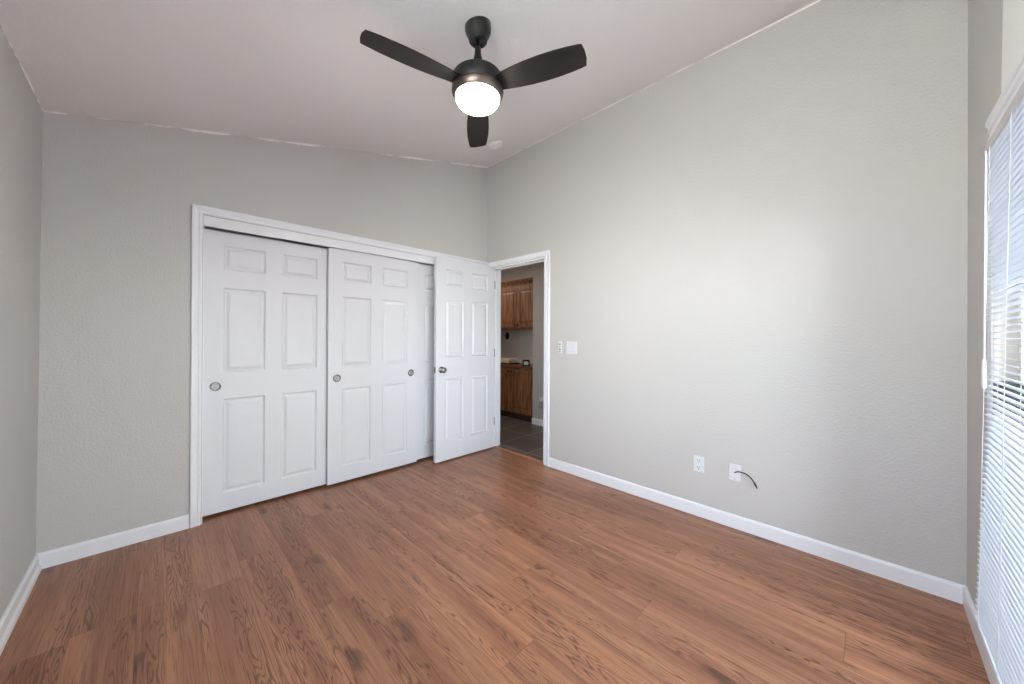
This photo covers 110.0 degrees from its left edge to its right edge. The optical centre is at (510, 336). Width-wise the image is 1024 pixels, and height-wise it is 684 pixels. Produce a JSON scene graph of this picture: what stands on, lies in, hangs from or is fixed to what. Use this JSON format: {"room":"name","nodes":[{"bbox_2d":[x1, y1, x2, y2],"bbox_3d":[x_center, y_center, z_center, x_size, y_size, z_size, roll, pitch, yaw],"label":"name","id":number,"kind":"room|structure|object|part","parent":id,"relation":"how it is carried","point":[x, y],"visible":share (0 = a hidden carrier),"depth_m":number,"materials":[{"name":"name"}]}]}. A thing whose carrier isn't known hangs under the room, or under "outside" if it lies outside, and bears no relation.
{"room":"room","nodes":[
{"label":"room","id":0,"kind":"room"},
{"bbox_2d":[0,25,42,618],"bbox_3d":[-1.543,0.020,0.854,0.132,2.432,4.263,0,0,-45],"label":"wall","id":1,"kind":"structure","parent":0,"point":[21,113],"depth_m":1.60,"materials":[{"name":"grey paint"}]},
{"bbox_2d":[0,555,41,654],"bbox_3d":[-1.286,1.194,0.680,0.022,0.086,3.410,0,0,-45],"label":"baseboard","id":2,"kind":"structure","parent":1,"relation":"attached to","point":[8,620],"depth_m":1.60,"materials":[{"name":"white wood"}]},
{"bbox_2d":[1,27,43,110],"bbox_3d":[-1.275,-1.190,0.695,0.010,0.010,3.423,0,0,-45],"label":"trim","id":3,"kind":"structure","parent":1,"relation":"attached to","point":[23,70],"depth_m":1.65,"materials":[{"name":"white"}]},
{"bbox_2d":[36,112,487,553],"bbox_3d":[-1.427,-0.352,3.044,3.140,3.186,0.120,0,0,-45],"label":"wall","id":4,"kind":"structure","parent":0,"point":[118,197],"depth_m":2.17,"materials":[{"name":"grey paint"}]},
{"bbox_2d":[36,514,188,568],"bbox_3d":[-2.287,1.192,2.099,0.602,0.086,0.013,0,0,-45],"label":"baseboard","id":5,"kind":"structure","parent":4,"relation":"attached to","point":[61,555],"depth_m":2.07,"materials":[{"name":"white wood"}]},
{"bbox_2d":[202,229,326,516],"bbox_3d":[-1.793,0.247,2.706,0.815,1.939,0.038,0,0,-45],"label":"sliding closet door","id":6,"kind":"structure","parent":4,"relation":"in","point":[265,333],"depth_m":2.65,"materials":[{"name":"white paint"}]},
{"bbox_3d":[-2.022,0.345,2.454,0.063,0.063,0.003,0,0,-45],"label":"finger pull","id":7,"kind":"part","parent":6,"relation":"part of","materials":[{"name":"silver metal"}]},
{"bbox_2d":[211,383,218,389],"bbox_3d":[-2.022,0.345,2.454,0.045,0.045,0.002,0,0,-45],"label":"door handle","id":8,"kind":"object","parent":6,"relation":"on","point":[214,386],"depth_m":2.45,"materials":[{"name":"silver metal"}]},
{"bbox_2d":[43,110,487,167],"bbox_3d":[-1.370,-1.565,3.003,3.128,0.759,0.012,0,0,-45],"label":"trim","id":9,"kind":"structure","parent":4,"relation":"attached to","point":[54,112],"depth_m":2.64,"materials":[{"name":"white"}]},
{"bbox_2d":[190,204,487,527],"bbox_3d":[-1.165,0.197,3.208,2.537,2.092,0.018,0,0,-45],"label":"trim","id":10,"kind":"structure","parent":4,"relation":"attached to","point":[198,211],"depth_m":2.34,"materials":[{"name":"white wood"}]},
{"bbox_2d":[326,248,417,485],"bbox_3d":[-1.212,0.249,3.225,0.815,1.943,0.038,0,0,-45],"label":"sliding closet door","id":11,"kind":"structure","parent":4,"relation":"in","point":[372,300],"depth_m":3.18,"materials":[{"name":"white paint"}]},
{"bbox_2d":[417,264,433,459],"bbox_3d":[-0.669,0.255,3.826,0.815,1.939,0.035,0,0,-45],"label":"sliding closet door","id":12,"kind":"structure","parent":4,"relation":"in","point":[425,326],"depth_m":3.62,"materials":[{"name":"white paint"}]},
{"bbox_2d":[204,226,433,265],"bbox_3d":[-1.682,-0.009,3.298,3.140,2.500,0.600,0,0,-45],"label":"door track","id":13,"kind":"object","parent":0,"point":[205,227],"depth_m":3.25,"materials":[{"name":"grey metal"}]},
{"bbox_2d":[0,0,817,166],"bbox_3d":[-0.171,-1.623,1.791,3.418,0.944,3.663,0,0,-45],"label":"ceiling","id":14,"kind":"structure","parent":0,"point":[300,71],"depth_m":1.94,"materials":[{"name":"white paint"}]},
{"bbox_2d":[360,16,586,146],"bbox_3d":[-0.199,-1.367,1.727,0.940,0.442,0.975,0,0,-45],"label":"ceiling fan","id":15,"kind":"object","parent":14,"relation":"hanging from","point":[478,85],"visible":0.99,"depth_m":1.70,"materials":[{"name":"black metal"}]},
{"bbox_3d":[-0.436,-1.252,1.623,0.459,0.031,0.132,0,0,-34],"label":"blade","id":16,"kind":"part","parent":15,"relation":"part of","materials":[{"name":"black"}]},
{"bbox_3d":[-0.166,-1.174,1.807,0.219,0.057,0.219,0,0,-45],"label":"lamp shade","id":17,"kind":"part","parent":15,"relation":"part of","materials":[{"name":"white glass"}]},
{"bbox_3d":[-0.195,-1.249,2.133,0.132,0.031,0.459,0,0,-5],"label":"blade","id":18,"kind":"part","parent":15,"relation":"part of","materials":[{"name":"black"}]},
{"bbox_3d":[0.127,-1.245,1.676,0.451,0.031,0.132,0,0,24],"label":"blade","id":19,"kind":"part","parent":15,"relation":"part of","materials":[{"name":"black"}]},
{"bbox_2d":[488,140,502,148],"bbox_3d":[-0.145,-1.826,3.419,0.139,0.066,0.140,0,0,-45],"label":"smoke detector","id":20,"kind":"object","parent":14,"relation":"attached to","point":[496,144],"visible":1,"depth_m":3.38,"materials":[{"name":"white plastic"}]},
{"bbox_2d":[0,415,989,683],"bbox_3d":[-0.306,1.287,3.075,4.990,0.080,5.623,0,0,-45],"label":"floor","id":21,"kind":"structure","parent":0,"point":[493,565],"depth_m":1.69,"materials":[{"name":"brown laminate"}]},
{"bbox_2d":[500,367,532,421],"bbox_3d":[0.023,0.867,5.751,0.533,0.774,1.283,0,0,-45],"label":"base cabinet","id":22,"kind":"object","parent":21,"relation":"on","point":[516,384],"visible":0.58,"depth_m":5.36,"materials":[{"name":"red wood"}]},
{"bbox_3d":[-0.142,0.816,5.593,0.020,0.639,0.410,0,0,-45],"label":"door","id":23,"kind":"part","parent":22,"relation":"part of","materials":[{"name":"red wood"}]},
{"bbox_2d":[500,363,532,369],"bbox_3d":[0.032,0.462,5.759,0.513,0.035,1.285,0,0,-45],"label":"countertop","id":24,"kind":"structure","parent":22,"relation":"on","point":[519,366],"depth_m":5.42,"materials":[{"name":"brown wood"}]},
{"bbox_2d":[522,360,529,366],"bbox_3d":[0.229,0.396,5.281,0.108,0.095,0.108,0,0,-45],"label":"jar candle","id":25,"kind":"object","parent":24,"relation":"on","point":[526,363],"visible":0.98,"depth_m":5.23,"materials":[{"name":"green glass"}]},
{"bbox_3d":[-0.068,0.433,5.792,0.230,0.020,0.380,0,0,-45],"label":"tray","id":26,"kind":"object","parent":24,"relation":"on","visible":0},
{"bbox_2d":[500,358,516,362],"bbox_3d":[-0.068,0.394,5.792,0.178,0.056,0.308,0,0,-45],"label":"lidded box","id":27,"kind":"object","parent":26,"relation":"on","point":[504,360],"visible":0.8,"depth_m":5.70,"materials":[{"name":"beige"}]},
{"bbox_3d":[-0.068,0.376,5.792,0.178,0.020,0.308,0,0,-45],"label":"lid","id":28,"kind":"part","parent":27,"relation":"part of","materials":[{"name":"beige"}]},
{"bbox_3d":[0.151,0.816,5.298,0.020,0.639,0.411,0,0,-45],"label":"door","id":29,"kind":"part","parent":22,"relation":"part of","materials":[{"name":"red wood"}]},
{"bbox_2d":[501,262,543,419],"bbox_3d":[0.608,0.036,5.265,0.598,2.440,3.800,0,0,-45],"label":"wall","id":30,"kind":"structure","parent":0,"point":[538,269],"depth_m":5.12,"materials":[{"name":"grey paint"}]},
{"bbox_2d":[505,331,511,341],"bbox_3d":[-0.045,0.001,6.184,0.030,0.188,0.144,0,0,-45],"label":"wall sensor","id":31,"kind":"object","parent":30,"relation":"attached to","point":[508,335],"visible":1,"depth_m":6.17,"materials":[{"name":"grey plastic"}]},
{"bbox_2d":[501,277,532,329],"bbox_3d":[0.075,-0.487,5.799,0.404,0.753,1.283,0,0,-45],"label":"upper cabinet","id":32,"kind":"object","parent":30,"relation":"attached to","point":[517,298],"visible":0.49,"depth_m":5.53,"materials":[{"name":"red wood"}]},
{"bbox_3d":[-0.043,-0.446,5.688,0.020,0.610,0.410,0,0,-45],"label":"door","id":33,"kind":"part","parent":32,"relation":"part of","materials":[{"name":"red wood"}]},
{"bbox_3d":[-0.049,-0.828,5.675,0.050,0.073,1.283,0,0,-45],"label":"crown","id":34,"kind":"part","parent":32,"relation":"part of","materials":[{"name":"red wood"}]},
{"bbox_3d":[0.250,-0.446,5.393,0.020,0.610,0.411,0,0,-45],"label":"door","id":35,"kind":"part","parent":32,"relation":"part of","materials":[{"name":"red wood"}]},
{"bbox_2d":[532,418,542,425],"bbox_3d":[1.016,1.213,4.413,0.013,0.086,2.011,0,0,-45],"label":"baseboard","id":36,"kind":"structure","parent":30,"relation":"attached to","point":[535,421],"depth_m":5.04,"materials":[{"name":"white wood"}]},
{"bbox_2d":[538,397,542,407],"bbox_3d":[0.410,0.927,4.998,0.050,0.145,0.073,0,0,-45],"label":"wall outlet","id":37,"kind":"object","parent":30,"relation":"attached to","point":[540,402],"visible":1,"depth_m":4.98,"materials":[{"name":"grey plastic"}]},
{"bbox_2d":[487,0,967,585],"bbox_3d":[0.767,-0.341,3.150,0.120,3.186,4.263,0,0,-45],"label":"wall","id":38,"kind":"structure","parent":0,"point":[759,250],"depth_m":2.17,"materials":[{"name":"grey paint"}]},
{"bbox_2d":[433,256,494,462],"bbox_3d":[-0.462,0.230,3.754,0.772,2.002,0.159,0,0,-45],"label":"hinged door","id":39,"kind":"structure","parent":38,"relation":"in","point":[464,292],"depth_m":3.71,"materials":[{"name":"white paint"}]},
{"bbox_3d":[-0.657,0.331,3.492,0.065,0.065,0.062,0,0,-45],"label":"knob","id":40,"kind":"part","parent":39,"relation":"part of","materials":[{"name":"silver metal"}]},
{"bbox_2d":[494,446,542,462],"bbox_3d":[0.089,1.257,3.793,0.030,0.026,0.770,0,0,-45],"label":"trim","id":41,"kind":"structure","parent":38,"relation":"attached to","point":[494,446],"depth_m":3.80,"materials":[{"name":"brown wood"}]},
{"bbox_2d":[488,250,549,465],"bbox_3d":[0.107,0.210,3.809,0.155,2.080,0.886,0,0,-45],"label":"trim","id":42,"kind":"structure","parent":38,"relation":"attached to","point":[546,254],"depth_m":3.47,"materials":[{"name":"white wood"}]},
{"bbox_2d":[559,342,562,353],"bbox_3d":[0.466,0.107,3.348,0.022,0.112,0.044,0,0,-45],"label":"remote","id":43,"kind":"object","parent":38,"relation":"attached to","point":[560,343],"visible":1,"depth_m":3.34,"materials":[{"name":"grey plastic"}]},
{"bbox_2d":[567,341,576,353],"bbox_3d":[0.555,0.106,3.266,0.011,0.114,0.114,0,0,-45],"label":"light switch","id":44,"kind":"object","parent":38,"relation":"attached to","point":[571,346],"visible":1,"depth_m":3.27,"materials":[{"name":"grey plastic"}]},
{"bbox_2d":[489,0,820,166],"bbox_3d":[0.940,-1.929,2.895,0.008,0.008,3.423,0,0,-45],"label":"trim","id":45,"kind":"structure","parent":38,"relation":"attached to","point":[818,0],"depth_m":2.35,"materials":[{"name":"white"}]},
{"bbox_2d":[694,455,703,472],"bbox_3d":[1.313,0.892,2.500,0.009,0.109,0.067,0,0,-45],"label":"wall outlet","id":46,"kind":"object","parent":38,"relation":"attached to","point":[698,461],"visible":1,"depth_m":2.50,"materials":[{"name":"grey plastic"}]},
{"bbox_2d":[729,463,740,481],"bbox_3d":[1.467,0.893,2.346,0.007,0.107,0.068,0,0,-45],"label":"cable plate","id":47,"kind":"object","parent":38,"relation":"attached to","point":[733,468],"visible":1,"depth_m":2.35,"materials":[{"name":"grey plastic"}]},
{"bbox_2d":[734,471,756,488],"bbox_3d":[1.498,0.913,2.289,0.024,0.088,0.134,0,0,-37],"label":"coaxial cable","id":48,"kind":"object","parent":47,"relation":"attached to","point":[736,471],"visible":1,"depth_m":2.26,"materials":[{"name":"black plastic"}]},
{"bbox_2d":[549,457,966,603],"bbox_3d":[1.250,1.210,2.558,0.013,0.086,2.496,0,0,-45],"label":"baseboard","id":49,"kind":"structure","parent":38,"relation":"attached to","point":[934,585],"depth_m":2.13,"materials":[{"name":"white wood"}]},
{"bbox_2d":[967,0,1023,609],"bbox_3d":[1.071,-0.345,0.531,3.140,3.186,0.120,0,0,-45],"label":"wall","id":50,"kind":"structure","parent":0,"point":[995,27],"depth_m":1.51,"materials":[{"name":"grey paint"}]},
{"bbox_2d":[963,587,998,683],"bbox_3d":[1.017,1.205,0.575,3.114,0.086,0.013,0,0,-45],"label":"baseboard","id":51,"kind":"structure","parent":50,"relation":"attached to","point":[968,604],"depth_m":1.46,"materials":[{"name":"white wood"}]},
{"bbox_2d":[974,81,1023,683],"bbox_3d":[1.039,0.157,0.641,1.663,1.626,0.056,0,0,-45],"label":"mini blind","id":52,"kind":"object","parent":50,"relation":"attached to","point":[999,618],"visible":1,"depth_m":1.04,"materials":[{"name":"grey plastic"}]},
{"bbox_3d":[1.024,0.964,0.648,1.650,0.012,0.024,0,0,-45],"label":"rail","id":53,"kind":"part","parent":52,"relation":"part of","materials":[{"name":"white plastic"}]},
{"bbox_3d":[1.567,0.172,1.170,0.002,1.592,0.051,0,0,-45],"label":"ladder cord","id":54,"kind":"part","parent":52,"relation":"part of","materials":[{"name":"white fabric"}]},
{"bbox_3d":[1.387,0.170,0.991,0.002,1.592,0.051,0,0,-45],"label":"ladder cord","id":55,"kind":"part","parent":52,"relation":"part of","materials":[{"name":"white fabric"}]},
{"bbox_2d":[985,51,1023,454],"bbox_3d":[1.140,0.178,0.697,1.884,1.969,0.016,0,0,-45],"label":"trim","id":56,"kind":"structure","parent":50,"relation":"attached to","point":[1016,79],"depth_m":1.31,"materials":[{"name":"white wood"}]},
{"bbox_2d":[993,275,1023,432],"bbox_3d":[1.180,0.224,0.657,1.758,1.800,0.104,0,0,-45],"label":"window","id":57,"kind":"structure","parent":50,"relation":"in","point":[1020,348],"depth_m":1.25,"materials":[{"name":"white plastic"}]},
{"bbox_2d":[993,270,1017,381],"bbox_3d":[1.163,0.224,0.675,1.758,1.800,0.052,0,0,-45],"label":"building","id":58,"kind":"structure","parent":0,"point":[1008,328],"depth_m":1.29,"materials":[{"name":"beige paint"}]}
]}

